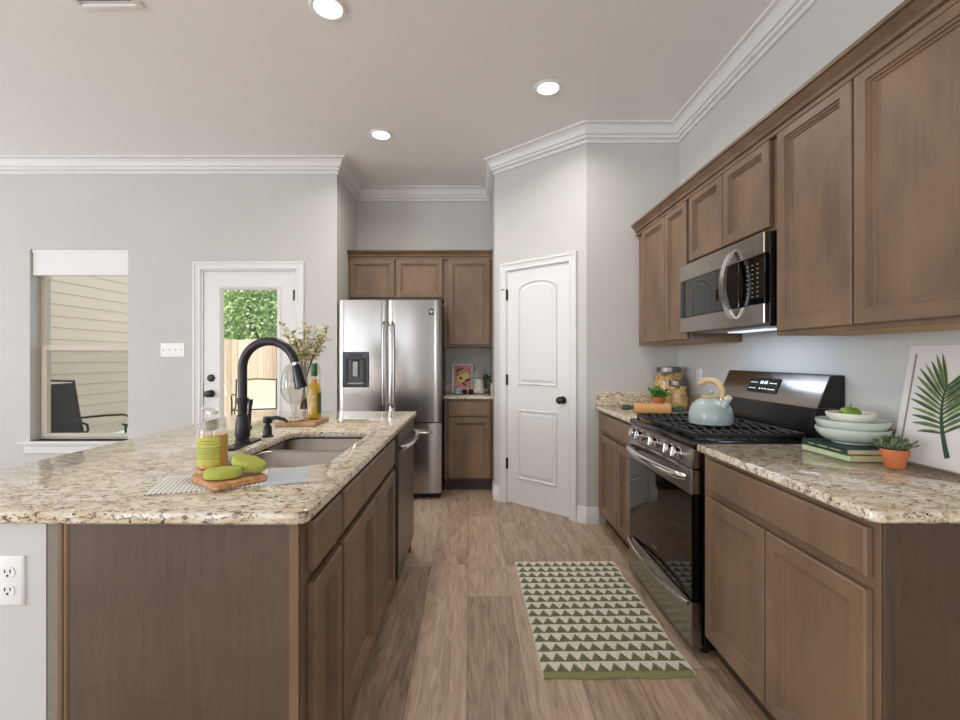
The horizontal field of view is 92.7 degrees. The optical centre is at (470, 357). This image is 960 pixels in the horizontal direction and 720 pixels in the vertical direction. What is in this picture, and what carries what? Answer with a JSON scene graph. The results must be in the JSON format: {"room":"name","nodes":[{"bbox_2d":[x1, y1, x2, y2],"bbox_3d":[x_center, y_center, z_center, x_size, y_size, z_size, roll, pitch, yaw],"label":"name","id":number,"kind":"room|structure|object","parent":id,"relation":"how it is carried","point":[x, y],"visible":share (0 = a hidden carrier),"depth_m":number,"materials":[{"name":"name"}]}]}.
{"room":"kitchen","nodes":[
{"label":"kitchen","id":0,"kind":"room"},
{"bbox_2d":[0,524,46,719],"bbox_3d":[-1.072,0.838,2.085,0.120,0.884,1.964,0,0,1],"label":"wall","id":1,"kind":"structure","parent":0,"point":[23,629],"depth_m":1.10,"materials":[{"name":"white paint"}]},
{"bbox_2d":[0,555,25,605],"bbox_3d":[-1.106,0.536,1.098,0.071,0.120,0.010,0,0,1],"label":"wall outlet","id":2,"kind":"object","parent":1,"relation":"attached to","point":[12,567],"visible":1,"depth_m":1.10,"materials":[{"name":"white plastic"}]},
{"bbox_2d":[1,567,14,578],"bbox_3d":[-1.106,0.514,1.095,0.033,0.028,0.003,0,0,1],"label":"socket","id":3,"kind":"object","parent":2,"relation":"attached to","point":[6,572],"depth_m":1.09,"materials":[{"name":"white plastic"}]},
{"bbox_2d":[1,585,14,596],"bbox_3d":[-1.106,0.557,1.095,0.033,0.028,0.003,0,0,1],"label":"socket","id":4,"kind":"object","parent":2,"relation":"attached to","point":[6,590],"depth_m":1.09,"materials":[{"name":"white plastic"}]},
{"bbox_2d":[47,524,56,719],"bbox_3d":[-1.006,0.838,1.280,0.025,0.884,0.352,0,0,1],"label":"trim","id":5,"kind":"structure","parent":1,"relation":"attached to","point":[51,528],"depth_m":1.10,"materials":[{"name":"grey paint"}]},
{"bbox_2d":[0,411,415,524],"bbox_3d":[-0.952,0.380,2.097,1.151,0.030,2.031,0,0,1],"label":"countertop","id":6,"kind":"structure","parent":1,"relation":"on","point":[105,484],"depth_m":1.36,"materials":[{"name":"stone"}]},
{"bbox_2d":[143,464,327,495],"bbox_3d":[-0.673,0.361,1.375,0.466,0.006,0.212,0,0,-19],"label":"dish towel","id":7,"kind":"object","parent":6,"relation":"on","point":[310,473],"visible":0.73,"depth_m":1.34,"materials":[{"name":"white fabric"}]},
{"bbox_2d":[191,467,266,490],"bbox_3d":[-0.740,0.350,1.364,0.266,0.017,0.150,0,0,39],"label":"cutting board","id":8,"kind":"object","parent":7,"relation":"on","point":[247,477],"visible":0.51,"depth_m":1.29,"materials":[{"name":"brown wood"}]},
{"bbox_2d":[196,406,228,468],"bbox_3d":[-0.794,0.245,1.411,0.092,0.192,0.068,0,0,0],"label":"soap bottle","id":9,"kind":"object","parent":8,"relation":"on","point":[212,448],"visible":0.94,"depth_m":1.38,"materials":[{"name":"clear glass"}]},
{"bbox_2d":[203,466,242,479],"bbox_3d":[-0.699,0.327,1.296,0.100,0.029,0.066,0,0,-20],"label":"sponge","id":10,"kind":"object","parent":8,"relation":"on","point":[222,472],"visible":1,"depth_m":1.27,"materials":[{"name":"plastic"}]},
{"bbox_2d":[231,454,265,472],"bbox_3d":[-0.654,0.311,1.351,0.099,0.051,0.067,0,0,3],"label":"sponge","id":11,"kind":"object","parent":8,"relation":"on","point":[249,463],"visible":0.97,"depth_m":1.33,"materials":[{"name":"plastic"}]},
{"bbox_2d":[229,337,307,450],"bbox_3d":[-0.826,0.140,1.909,0.309,0.450,0.260,0,0,1],"label":"kitchen faucet","id":12,"kind":"object","parent":6,"relation":"on","point":[243,427],"visible":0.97,"depth_m":1.89,"materials":[{"name":"black metal"}]},
{"bbox_2d":[261,416,287,437],"bbox_3d":[-0.899,0.317,2.110,0.123,0.097,0.052,0,0,1],"label":"soap dispenser","id":13,"kind":"object","parent":6,"relation":"on","point":[267,429],"visible":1,"depth_m":2.10,"materials":[{"name":"black metal"}]},
{"bbox_2d":[229,438,362,466],"bbox_3d":[-0.685,0.495,1.888,0.433,0.200,0.768,0,0,1],"label":"sink","id":14,"kind":"object","parent":6,"relation":"in","point":[296,452],"visible":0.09,"depth_m":1.94,"materials":[{"name":"metal"}]},
{"bbox_2d":[275,417,328,426],"bbox_3d":[-0.922,0.354,2.522,0.215,0.022,0.235,0,0,0],"label":"serving board","id":15,"kind":"object","parent":6,"relation":"on","point":[306,422],"visible":0.74,"depth_m":2.42,"materials":[{"name":"brown wood"}]},
{"bbox_2d":[280,365,307,421],"bbox_3d":[-0.950,0.192,2.470,0.142,0.299,0.142,0,0,0],"label":"glass goblet","id":16,"kind":"object","parent":15,"relation":"on","point":[295,418],"visible":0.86,"depth_m":2.45,"materials":[{"name":"clear glass"}]},
{"bbox_2d":[307,363,320,418],"bbox_3d":[-0.875,0.188,2.565,0.075,0.309,0.074,0,0,0],"label":"oil bottle","id":17,"kind":"object","parent":15,"relation":"on","point":[314,391],"visible":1,"depth_m":2.54,"materials":[{"name":"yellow glass"}]},
{"bbox_2d":[279,321,331,408],"bbox_3d":[-1.004,0.065,2.802,0.313,0.598,0.296,0,0,0],"label":"flower vase","id":18,"kind":"object","parent":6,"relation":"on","point":[310,355],"visible":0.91,"depth_m":2.78,"materials":[{"name":"clear glass"}]},
{"bbox_2d":[51,276,127,432],"bbox_3d":[-6.116,-0.440,7.400,0.068,3.440,4.400,0,0,0],"label":"wall","id":19,"kind":"structure","parent":0,"point":[85,310],"depth_m":7.40,"materials":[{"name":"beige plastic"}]},
{"bbox_2d":[0,175,341,469],"bbox_3d":[-3.850,-0.250,4.195,5.300,3.060,0.160,0,0,0],"label":"wall","id":20,"kind":"structure","parent":0,"point":[165,223],"depth_m":4.12,"materials":[{"name":"white paint"}]},
{"bbox_2d":[17,276,127,453],"bbox_3d":[-3.518,-0.058,4.168,1.021,1.835,0.215,0,0,0],"label":"window","id":21,"kind":"structure","parent":20,"relation":"in","point":[62,445],"depth_m":4.20,"materials":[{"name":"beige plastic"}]},
{"bbox_2d":[32,249,127,275],"bbox_3d":[-3.518,-0.859,4.160,0.873,0.233,0.066,0,0,0],"label":"cellular shade","id":22,"kind":"object","parent":20,"relation":"attached to","point":[46,262],"visible":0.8,"depth_m":4.14,"materials":[{"name":"white fabric"}]},
{"bbox_2d":[161,343,184,356],"bbox_3d":[-2.661,-0.067,4.106,0.206,0.116,0.019,0,0,0],"label":"switch plate","id":23,"kind":"object","parent":20,"relation":"attached to","point":[167,349],"visible":1,"depth_m":4.10,"materials":[{"name":"white plastic"}]},
{"bbox_2d":[192,261,303,423],"bbox_3d":[-1.992,0.210,4.176,0.995,2.140,0.159,0,0,0],"label":"trim","id":24,"kind":"structure","parent":20,"relation":"attached to","point":[198,267],"depth_m":4.10,"materials":[{"name":"white wood"}]},
{"bbox_2d":[203,271,294,420],"bbox_3d":[-1.993,0.253,4.161,0.840,2.055,0.208,0,0,0],"label":"door","id":25,"kind":"structure","parent":20,"relation":"in","point":[215,282],"depth_m":4.13,"materials":[{"name":"white wood"}]},
{"bbox_2d":[342,182,356,299],"bbox_3d":[-1.260,-0.250,4.612,0.120,3.060,0.675,0,0,0],"label":"wall","id":26,"kind":"structure","parent":0,"point":[349,204],"depth_m":4.47,"materials":[{"name":"white paint"}]},
{"bbox_2d":[0,0,772,184],"bbox_3d":[-2.475,-1.840,0.165,8.450,0.120,9.730,0,0,0],"label":"ceiling","id":27,"kind":"structure","parent":0,"point":[453,82],"depth_m":2.86,"materials":[{"name":"paint"}]},
{"bbox_2d":[70,0,146,8],"bbox_3d":[-1.820,-1.767,2.185,0.340,0.026,0.300,0,0,0],"label":"ceiling vent","id":28,"kind":"object","parent":27,"relation":"in","point":[136,4],"visible":1,"depth_m":2.30,"materials":[{"name":"white plastic"}]},
{"bbox_2d":[309,0,346,20],"bbox_3d":[-0.724,-1.776,2.326,0.184,0.009,0.184,0,0,0],"label":"recessed light","id":29,"kind":"object","parent":27,"relation":"in","point":[330,10],"visible":1,"depth_m":2.33,"materials":[{"name":"white plastic"}]},
{"bbox_2d":[369,129,392,140],"bbox_3d":[-0.714,-1.776,3.656,0.184,0.009,0.184,0,0,0],"label":"recessed light","id":30,"kind":"object","parent":27,"relation":"in","point":[378,134],"visible":1,"depth_m":3.64,"materials":[{"name":"white plastic"}]},
{"bbox_2d":[534,79,561,95],"bbox_3d":[0.511,-1.776,3.020,0.184,0.009,0.184,0,0,0],"label":"recessed light","id":31,"kind":"object","parent":27,"relation":"in","point":[548,87],"visible":1,"depth_m":3.01,"materials":[{"name":"white plastic"}]},
{"bbox_2d":[357,202,490,393],"bbox_3d":[-0.491,-0.250,4.890,1.417,3.060,0.120,0,0,0],"label":"wall","id":32,"kind":"structure","parent":0,"point":[380,225],"depth_m":4.83,"materials":[{"name":"light gray paint"}]},
{"bbox_2d":[349,259,443,302],"bbox_3d":[-0.730,-0.780,4.656,0.936,0.420,0.344,0,0,0],"label":"upper cabinet","id":33,"kind":"object","parent":32,"relation":"attached to","point":[369,279],"visible":0.91,"depth_m":4.50,"materials":[{"name":"brown wood"}]},
{"bbox_2d":[347,250,492,259],"bbox_3d":[-0.491,-1.003,4.476,1.413,0.086,0.062,0,0,0],"label":"trim","id":34,"kind":"structure","parent":33,"relation":"attached to","point":[352,254],"depth_m":4.47,"materials":[{"name":"brown wood"}]},
{"bbox_2d":[444,259,491,347],"bbox_3d":[-0.022,-0.547,4.656,0.475,0.885,0.344,0,0,0],"label":"upper cabinet","id":35,"kind":"object","parent":32,"relation":"attached to","point":[467,282],"visible":1,"depth_m":4.50,"materials":[{"name":"brown wood"}]},
{"bbox_2d":[491,176,494,484],"bbox_3d":[0.264,-0.250,4.540,0.093,3.060,0.820,0,0,0],"label":"wall","id":36,"kind":"structure","parent":0,"point":[493,191],"depth_m":4.32,"materials":[{"name":"white paint"}]},
{"bbox_2d":[492,479,498,500],"bbox_3d":[0.215,1.215,4.200,0.054,0.130,0.260,0,0,-11],"label":"baseboard","id":37,"kind":"structure","parent":36,"relation":"attached to","point":[495,489],"depth_m":4.11,"materials":[{"name":"white wood"}]},
{"bbox_2d":[495,144,585,506],"bbox_3d":[0.591,-0.250,3.866,0.909,3.060,0.110,0,0,42],"label":"wall","id":38,"kind":"structure","parent":0,"point":[540,205],"depth_m":3.73,"materials":[{"name":"white paint"}]},
{"bbox_2d":[501,263,568,516],"bbox_3d":[0.528,0.258,3.836,0.675,2.021,0.109,0,0,42],"label":"door","id":39,"kind":"structure","parent":38,"relation":"in","point":[537,376],"depth_m":3.82,"materials":[{"name":"white wood"}]},
{"bbox_2d":[499,251,576,521],"bbox_3d":[0.576,0.226,3.860,0.764,2.108,0.119,0,0,42],"label":"trim","id":40,"kind":"structure","parent":38,"relation":"attached to","point":[570,257],"depth_m":3.72,"materials":[{"name":"white wood"}]},
{"bbox_2d":[577,505,598,524],"bbox_3d":[0.903,1.215,3.524,0.168,0.130,0.045,0,0,19],"label":"baseboard","id":41,"kind":"structure","parent":38,"relation":"attached to","point":[585,515],"depth_m":3.51,"materials":[{"name":"white wood"}]},
{"bbox_2d":[348,481,760,719],"bbox_3d":[-2.475,1.340,0.165,8.450,0.120,9.730,0,0,0],"label":"floor","id":42,"kind":"structure","parent":0,"point":[454,640],"depth_m":2.06,"materials":[{"name":"brown wood"}]},
{"bbox_2d":[57,494,341,719],"bbox_3d":[-0.691,0.838,1.258,0.604,0.884,0.320,0,0,1],"label":"base cabinet","id":43,"kind":"object","parent":42,"relation":"on","point":[155,621],"visible":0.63,"depth_m":1.10,"materials":[{"name":"brown wood"}]},
{"bbox_2d":[263,439,394,719],"bbox_3d":[-0.685,0.838,1.901,0.604,0.884,0.963,0,0,1],"label":"base cabinet","id":44,"kind":"object","parent":42,"relation":"on","point":[367,538],"visible":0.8,"depth_m":1.73,"materials":[{"name":"brown wood"}]},
{"bbox_2d":[339,300,444,496],"bbox_3d":[-0.725,0.382,4.419,0.926,1.797,0.762,0,0,0],"label":"refrigerator","id":45,"kind":"object","parent":42,"relation":"on","point":[392,352],"visible":0.79,"depth_m":4.11,"materials":[{"name":"metal"}]},
{"bbox_2d":[393,420,418,578],"bbox_3d":[-0.637,0.840,2.696,0.654,0.880,0.592,0,0,1],"label":"dishwasher","id":46,"kind":"object","parent":42,"relation":"on","point":[405,440],"visible":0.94,"depth_m":2.57,"materials":[{"name":"silver metal"}]},
{"bbox_2d":[444,399,492,488],"bbox_3d":[-0.017,0.838,4.595,0.466,0.884,0.466,0,0,0],"label":"base cabinet","id":47,"kind":"object","parent":42,"relation":"on","point":[468,423],"visible":0.94,"depth_m":4.38,"materials":[{"name":"brown wood"}]},
{"bbox_2d":[444,381,492,398],"bbox_3d":[-0.020,0.323,4.587,0.472,0.145,0.484,0,0,0],"label":"countertop","id":48,"kind":"structure","parent":47,"relation":"on","point":[488,393],"depth_m":4.40,"materials":[{"name":"stone"}]},
{"bbox_2d":[454,388,460,393],"bbox_3d":[-0.130,0.334,4.560,0.076,0.062,0.076,0,0,0],"label":"glass tumbler","id":49,"kind":"object","parent":48,"relation":"on","point":[456,390],"visible":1,"depth_m":4.53,"materials":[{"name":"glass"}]},
{"bbox_2d":[452,364,472,392],"bbox_3d":[-0.084,0.215,4.750,0.222,0.303,0.066,0,0,0],"label":"print","id":50,"kind":"object","parent":48,"relation":"on","point":[461,373],"visible":0.97,"depth_m":4.75,"materials":[{"name":"paper"}]},
{"bbox_2d":[456,368,469,385],"bbox_3d":[-0.077,0.203,4.746,0.144,0.181,0.027,0,0,7],"label":"artwork","id":51,"kind":"object","parent":50,"relation":"attached to","point":[462,374],"depth_m":4.74,"materials":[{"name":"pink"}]},
{"bbox_2d":[473,379,483,393],"bbox_3d":[0.085,0.291,4.660,0.114,0.148,0.114,0,0,0],"label":"jar","id":52,"kind":"object","parent":48,"relation":"on","point":[478,384],"depth_m":4.61,"materials":[{"name":"white ceramic"}]},
{"bbox_2d":[470,370,490,393],"bbox_3d":[0.106,0.245,4.657,0.233,0.239,0.153,0,0,10],"label":"potted plant","id":53,"kind":"object","parent":48,"relation":"on","point":[478,384],"visible":0.99,"depth_m":4.61,"materials":[{"name":"white ceramic"}]},
{"bbox_2d":[515,561,696,679],"bbox_3d":[0.592,1.276,2.339,0.625,0.007,1.039,0,0,-1],"label":"kitchen rug","id":54,"kind":"object","parent":42,"relation":"on","point":[587,621],"visible":1,"depth_m":2.16,"materials":[{"name":"green fabric"}]},
{"bbox_2d":[599,411,631,547],"bbox_3d":[1.280,0.838,3.125,0.636,0.884,0.786,0,0,0],"label":"base cabinet","id":55,"kind":"object","parent":42,"relation":"on","point":[614,458],"visible":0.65,"depth_m":3.06,"materials":[{"name":"brown wood"}]},
{"bbox_2d":[605,522,628,554],"bbox_3d":[1.036,1.269,3.116,0.019,0.022,0.768,0,0,0],"label":"trim","id":56,"kind":"structure","parent":55,"relation":"attached to","point":[607,525],"depth_m":3.21,"materials":[{"name":"brown wood"}]},
{"bbox_2d":[595,392,700,423],"bbox_3d":[1.277,0.329,3.123,0.644,0.132,0.791,0,0,0],"label":"countertop","id":57,"kind":"structure","parent":55,"relation":"on","point":[610,403],"depth_m":3.50,"materials":[{"name":"stone"}]},
{"bbox_2d":[621,403,684,412],"bbox_3d":[1.185,0.331,2.985,0.385,0.066,0.066,0,0,18],"label":"rolling pin","id":58,"kind":"object","parent":57,"relation":"on","point":[638,407],"visible":0.98,"depth_m":2.96,"materials":[{"name":"brown wood"}]},
{"bbox_2d":[648,385,671,402],"bbox_3d":[1.297,0.274,3.129,0.153,0.180,0.169,0,0,0],"label":"potted plant","id":59,"kind":"object","parent":57,"relation":"on","point":[658,396],"visible":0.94,"depth_m":3.09,"materials":[{"name":"green plant"}]},
{"bbox_2d":[653,367,682,403],"bbox_3d":[1.467,0.217,3.387,0.214,0.294,0.214,0,0,0],"label":"pasta jar","id":60,"kind":"object","parent":57,"relation":"on","point":[662,381],"visible":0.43,"depth_m":3.33,"materials":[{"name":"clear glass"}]},
{"bbox_2d":[667,380,687,408],"bbox_3d":[1.440,0.261,3.198,0.141,0.206,0.139,0,0,0],"label":"pasta jar","id":61,"kind":"object","parent":57,"relation":"on","point":[678,397],"visible":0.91,"depth_m":3.15,"materials":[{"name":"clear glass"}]},
{"bbox_2d":[626,370,843,652],"bbox_3d":[1.229,0.677,2.334,0.728,1.206,0.768,0,0,0],"label":"gas range","id":62,"kind":"object","parent":42,"relation":"on","point":[667,539],"visible":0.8,"depth_m":2.14,"materials":[{"name":"black metal"}]},
{"bbox_2d":[688,377,733,425],"bbox_3d":[1.172,0.209,2.231,0.198,0.228,0.206,0,0,0],"label":"tea kettle","id":63,"kind":"object","parent":62,"relation":"on","point":[710,409],"visible":1,"depth_m":2.17,"materials":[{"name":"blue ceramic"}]},
{"bbox_2d":[630,418,802,447],"bbox_3d":[1.216,0.373,2.334,0.548,0.030,0.768,0,0,0],"label":"cooktop","id":64,"kind":"object","parent":62,"relation":"in","point":[682,439],"depth_m":2.05,"materials":[{"name":"black metal"}]},
{"bbox_2d":[705,454,959,719],"bbox_3d":[1.280,0.838,1.508,0.636,0.884,0.835,0,0,0],"label":"base cabinet","id":65,"kind":"object","parent":42,"relation":"on","point":[819,610],"visible":0.94,"depth_m":1.25,"materials":[{"name":"brown wood"}]},
{"bbox_2d":[715,657,770,719],"bbox_3d":[1.036,1.269,1.512,0.019,0.022,0.825,0,0,0],"label":"trim","id":66,"kind":"structure","parent":65,"relation":"attached to","point":[745,694],"depth_m":1.74,"materials":[{"name":"brown wood"}]},
{"bbox_2d":[697,427,959,522],"bbox_3d":[1.277,0.329,1.508,0.644,0.132,0.847,0,0,0],"label":"countertop","id":67,"kind":"structure","parent":65,"relation":"on","point":[869,491],"depth_m":1.35,"materials":[{"name":"stone"}]},
{"bbox_2d":[802,444,882,461],"bbox_3d":[1.399,0.354,1.712,0.153,0.021,0.227,0,0,-1],"label":"book","id":68,"kind":"object","parent":67,"relation":"on","point":[850,458],"visible":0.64,"depth_m":1.62,"materials":[{"name":"beige paper"}]},
{"bbox_2d":[802,438,881,455],"bbox_3d":[1.397,0.333,1.715,0.151,0.021,0.226,0,0,2],"label":"book","id":69,"kind":"object","parent":68,"relation":"on","point":[823,443],"visible":0.79,"depth_m":1.66,"materials":[{"name":"green paper"}]},
{"bbox_2d":[808,442,840,450],"bbox_3d":[1.322,0.333,1.715,0.001,0.005,0.165,0,0,2],"label":"print","id":70,"kind":"object","parent":69,"relation":"on","point":[808,442],"depth_m":1.70},
{"bbox_2d":[814,424,891,445],"bbox_3d":[1.436,0.292,1.725,0.226,0.059,0.226,0,0,0],"label":"serving bowl","id":71,"kind":"object","parent":69,"relation":"on","point":[859,438],"visible":0.75,"depth_m":1.66,"materials":[{"name":"green ceramic"}]},
{"bbox_2d":[815,416,891,431],"bbox_3d":[1.436,0.264,1.725,0.224,0.061,0.224,0,0,0],"label":"serving bowl","id":72,"kind":"object","parent":71,"relation":"in","point":[879,425],"visible":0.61,"depth_m":1.65,"materials":[{"name":"green ceramic"}]},
{"bbox_2d":[825,410,877,423],"bbox_3d":[1.432,0.230,1.725,0.154,0.047,0.154,0,0,0],"label":"bowl","id":73,"kind":"object","parent":72,"relation":"on","point":[834,415],"visible":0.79,"depth_m":1.68,"materials":[{"name":"beige ceramic"}]},
{"bbox_2d":[839,403,861,414],"bbox_3d":[1.428,0.208,1.723,0.068,0.070,0.068,0,0,0],"label":"apple","id":74,"kind":"object","parent":73,"relation":"in","point":[844,410],"visible":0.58,"depth_m":1.70,"materials":[{"name":"green plant"}]},
{"bbox_2d":[872,434,919,468],"bbox_3d":[1.402,0.309,1.516,0.100,0.110,0.111,0,0,0],"label":"potted plant","id":75,"kind":"object","parent":67,"relation":"on","point":[894,451],"visible":1,"depth_m":1.50,"materials":[{"name":"green plant"}]},
{"bbox_2d":[895,345,959,474],"bbox_3d":[1.558,0.161,1.420,0.093,0.407,0.460,0,0,0],"label":"print","id":76,"kind":"object","parent":67,"relation":"on","point":[929,413],"visible":0.97,"depth_m":1.53,"materials":[{"name":"paper"}]},
{"bbox_2d":[911,353,959,458],"bbox_3d":[1.550,0.155,1.510,0.060,0.340,0.210,0,0,0],"label":"artwork","id":77,"kind":"object","parent":76,"relation":"attached to","point":[935,377],"depth_m":1.53,"materials":[{"name":"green paper"}]},
{"bbox_2d":[586,144,678,523],"bbox_3d":[1.246,-0.250,3.580,0.708,3.060,0.120,0,0,0],"label":"wall","id":78,"kind":"structure","parent":0,"point":[624,182],"depth_m":3.52,"materials":[{"name":"white paint"}]},
{"bbox_2d":[679,0,959,427],"bbox_3d":[1.660,-0.250,-0.430,0.120,3.060,8.140,0,0,0],"label":"wall","id":79,"kind":"structure","parent":0,"point":[873,368],"depth_m":2.21,"materials":[{"name":"white paint"}]},
{"bbox_2d":[0,0,817,201],"bbox_3d":[-0.472,-1.710,1.666,5.560,0.137,11.825,0,0,-43],"label":"trim","id":80,"kind":"structure","parent":79,"relation":"attached to","point":[780,16],"depth_m":4.02,"materials":[{"name":"white wood"}]},
{"bbox_2d":[595,392,700,407],"bbox_3d":[1.278,0.314,3.123,0.642,0.102,0.791,0,0,0],"label":"backsplash","id":81,"kind":"structure","parent":79,"relation":"attached to","point":[601,398],"depth_m":3.50,"materials":[{"name":"stone"}]},
{"bbox_2d":[639,200,741,345],"bbox_3d":[1.435,-0.523,3.105,0.326,0.864,0.826,0,0,0],"label":"upper cabinet","id":82,"kind":"object","parent":79,"relation":"attached to","point":[663,246],"visible":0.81,"depth_m":2.99,"materials":[{"name":"brown wood"}]},
{"bbox_2d":[696,369,701,384],"bbox_3d":[1.595,0.137,3.199,0.010,0.116,0.072,0,0,0],"label":"wall outlet","id":83,"kind":"object","parent":79,"relation":"attached to","point":[698,371],"visible":0.88,"depth_m":3.20,"materials":[{"name":"white plastic"}]},
{"bbox_2d":[689,138,776,261],"bbox_3d":[1.435,-0.748,2.314,0.326,0.414,0.751,0,0,0],"label":"upper cabinet","id":84,"kind":"object","parent":79,"relation":"attached to","point":[740,204],"visible":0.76,"depth_m":2.21,"materials":[{"name":"brown wood"}]},
{"bbox_2d":[680,231,776,333],"bbox_3d":[1.391,-0.336,2.333,0.413,0.409,0.778,0,0,0],"label":"microwave","id":85,"kind":"object","parent":84,"relation":"attached to","point":[732,289],"visible":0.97,"depth_m":2.16,"materials":[{"name":"silver metal"}]},
{"bbox_2d":[777,1,959,335],"bbox_3d":[1.435,-0.523,1.528,0.326,0.864,0.817,0,0,0],"label":"upper cabinet","id":86,"kind":"object","parent":79,"relation":"attached to","point":[868,177],"visible":0.95,"depth_m":1.45,"materials":[{"name":"brown wood"}]},
{"bbox_2d":[631,0,959,236],"bbox_3d":[1.264,-0.971,2.319,0.062,0.086,2.398,0,0,0],"label":"trim","id":87,"kind":"structure","parent":86,"relation":"attached to","point":[910,16],"depth_m":1.66,"materials":[{"name":"brown wood"}]},
{"label":"outside","id":88,"kind":"structure","parent":0,"visible":0},
{"bbox_3d":[-9.000,1.433,22.515,42.000,0.095,34.970,0,0,0],"label":"ground","id":89,"kind":"structure","parent":88,"visible":0},
{"bbox_2d":[224,290,276,339],"bbox_3d":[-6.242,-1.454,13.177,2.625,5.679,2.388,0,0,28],"label":"tree","id":90,"kind":"object","parent":89,"relation":"on","point":[251,322],"visible":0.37,"depth_m":12.68,"materials":[{"name":"green plant"}]},
{"bbox_2d":[224,339,276,416],"bbox_3d":[-4.463,0.474,10.230,15.074,1.772,0.060,0,0,0],"label":"privacy fence","id":91,"kind":"object","parent":89,"relation":"on","point":[262,363],"visible":0.06,"depth_m":10.20,"materials":[{"name":"brown wood"}]},
{"bbox_2d":[231,378,276,414],"bbox_3d":[-4.092,0.893,8.729,0.786,0.973,0.707,0,0,-22],"label":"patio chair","id":92,"kind":"object","parent":89,"relation":"on","point":[262,393],"visible":0.73,"depth_m":8.99,"materials":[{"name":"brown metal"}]},
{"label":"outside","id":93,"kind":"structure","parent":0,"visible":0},
{"bbox_3d":[-2.300,1.425,5.442,7.600,0.090,2.315,0,0,0],"label":"patio slab","id":94,"kind":"object","parent":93,"visible":0},
{"bbox_2d":[51,379,127,432],"bbox_3d":[-4.382,0.814,5.150,0.707,1.133,0.646,0,0,0],"label":"patio chair","id":95,"kind":"object","parent":94,"relation":"on","point":[66,417],"visible":0.38,"depth_m":5.28,"materials":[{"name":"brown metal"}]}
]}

